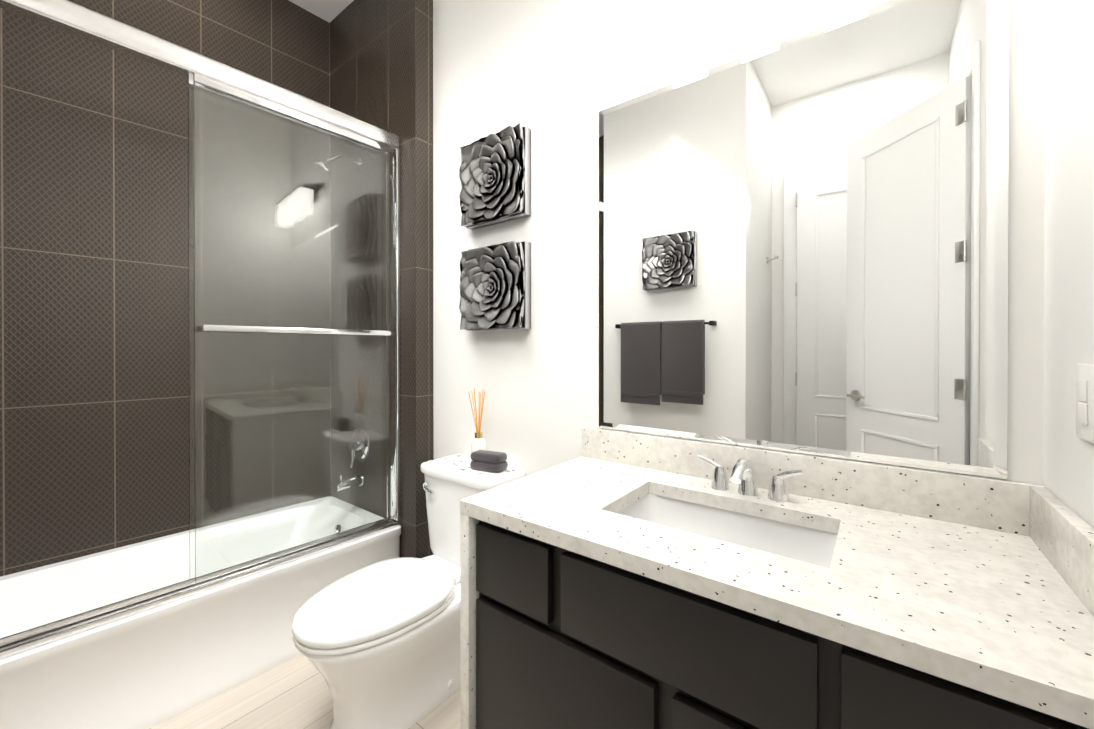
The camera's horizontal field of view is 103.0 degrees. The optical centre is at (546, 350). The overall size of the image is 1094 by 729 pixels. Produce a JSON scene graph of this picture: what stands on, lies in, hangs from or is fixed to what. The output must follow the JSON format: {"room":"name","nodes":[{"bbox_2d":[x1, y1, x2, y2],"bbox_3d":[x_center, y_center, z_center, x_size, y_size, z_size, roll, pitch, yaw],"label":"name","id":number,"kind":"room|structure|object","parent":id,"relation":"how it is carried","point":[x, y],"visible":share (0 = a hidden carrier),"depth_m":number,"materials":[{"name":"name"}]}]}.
{"room":"bathroom","nodes":[
{"label":"bathroom","id":0,"kind":"room"},
{"bbox_2d":[0,0,329,576],"bbox_3d":[-1.662,-0.318,1.849,0.010,2.945,1.428,0,0,41],"label":"wall tiles","id":1,"kind":"structure","parent":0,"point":[94,353],"depth_m":1.72,"materials":[{"name":"brown tile"}]},
{"bbox_2d":[149,654,460,728],"bbox_3d":[-0.407,1.185,0.462,4.210,0.050,2.500,0,0,37],"label":"floor","id":2,"kind":"structure","parent":0,"point":[294,693],"depth_m":1.41,"materials":[{"name":"beige wood"}]},
{"bbox_2d":[0,525,400,728],"bbox_3d":[-1.385,0.976,1.648,0.678,0.359,1.453,0,0,41],"label":"bathtub","id":3,"kind":"object","parent":2,"relation":"on","point":[149,668],"visible":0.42,"depth_m":1.47,"materials":[{"name":"white ceramic"}]},
{"bbox_2d":[0,0,400,658],"bbox_3d":[-1.137,-0.092,1.453,0.097,1.775,1.419,0,0,41],"label":"shower door","id":4,"kind":"structure","parent":3,"relation":"on","point":[294,222],"depth_m":1.61,"materials":[{"name":"clear glass"}]},
{"bbox_2d":[292,457,525,728],"bbox_3d":[-0.454,0.801,1.476,0.420,0.709,0.742,0,0,37],"label":"toilet","id":5,"kind":"object","parent":2,"relation":"on","point":[377,644],"visible":0.75,"depth_m":1.32,"materials":[{"name":"white ceramic"}]},
{"bbox_2d":[428,454,520,477],"bbox_3d":[-0.287,0.443,1.692,0.360,0.004,0.153,0,0,37],"label":"tray","id":6,"kind":"object","parent":5,"relation":"on","point":[459,461],"visible":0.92,"depth_m":1.68,"materials":[{"name":"white ceramic"}]},
{"bbox_2d":[468,389,485,460],"bbox_3d":[-0.272,0.295,1.714,0.081,0.290,0.062,0,0,37],"label":"reed diffuser","id":7,"kind":"object","parent":6,"relation":"on","point":[478,442],"visible":0.73,"depth_m":1.70,"materials":[{"name":"white"}]},
{"bbox_2d":[470,450,507,472],"bbox_3d":[-0.215,0.409,1.613,0.132,0.064,0.072,0,0,26],"label":"cloth","id":8,"kind":"object","parent":6,"relation":"on","point":[489,461],"visible":1,"depth_m":1.58,"materials":[{"name":"grey fabric"}]},
{"bbox_2d":[460,426,1093,728],"bbox_3d":[0.379,0.710,0.953,1.058,0.896,0.558,0,0,37],"label":"bathroom vanity","id":9,"kind":"object","parent":2,"relation":"on","point":[613,579],"visible":1,"depth_m":0.79,"materials":[{"name":"black"}]},
{"bbox_2d":[289,0,353,22],"bbox_3d":[-0.407,-1.810,0.450,4.210,0.050,2.500,0,0,37],"label":"ceiling","id":10,"kind":"structure","parent":0,"point":[329,11],"depth_m":2.27,"materials":[{"name":"white paint"}]},
{"bbox_2d":[433,0,1045,484],"bbox_3d":[-0.173,-0.318,1.788,2.960,2.945,0.100,0,0,37],"label":"wall","id":11,"kind":"structure","parent":0,"point":[555,76],"depth_m":1.54,"materials":[{"name":"white paint"}]},
{"bbox_2d":[330,0,433,557],"bbox_3d":[-0.859,-0.320,2.192,0.780,2.945,0.095,0,0,37],"label":"wall tile","id":12,"kind":"structure","parent":11,"relation":"attached to","point":[381,63],"depth_m":1.97,"materials":[{"name":"brown tile"}]},
{"bbox_2d":[459,123,530,229],"bbox_3d":[-0.211,-0.670,1.704,0.325,0.325,0.076,0,0,37],"label":"framed picture","id":13,"kind":"object","parent":11,"relation":"attached to","point":[495,175],"visible":1,"depth_m":1.67,"materials":[{"name":"silver metal"}]},
{"bbox_2d":[459,241,530,330],"bbox_3d":[-0.211,-0.245,1.706,0.325,0.325,0.076,0,0,37],"label":"framed picture","id":14,"kind":"object","parent":11,"relation":"attached to","point":[495,287],"visible":1,"depth_m":1.67,"materials":[{"name":"silver metal"}]},
{"bbox_2d":[599,0,1008,478],"bbox_3d":[0.552,-0.270,1.165,0.952,1.057,0.006,0,0,37],"label":"mirror","id":15,"kind":"object","parent":11,"relation":"attached to","point":[803,243],"visible":1,"depth_m":1.06,"materials":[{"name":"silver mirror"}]},
{"bbox_2d":[1043,0,1093,527],"bbox_3d":[0.859,-0.313,0.620,0.100,2.945,0.700,0,0,37],"label":"wall","id":16,"kind":"structure","parent":0,"point":[1069,256],"depth_m":0.74,"materials":[{"name":"white paint"}]},
{"bbox_2d":[1076,364,1093,443],"bbox_3d":[0.825,0.079,0.666,0.008,0.116,0.072,0,0,37],"label":"switch plate","id":17,"kind":"object","parent":16,"relation":"attached to","point":[1084,401],"visible":1,"depth_m":0.66,"materials":[{"name":"white plastic"}]}
]}

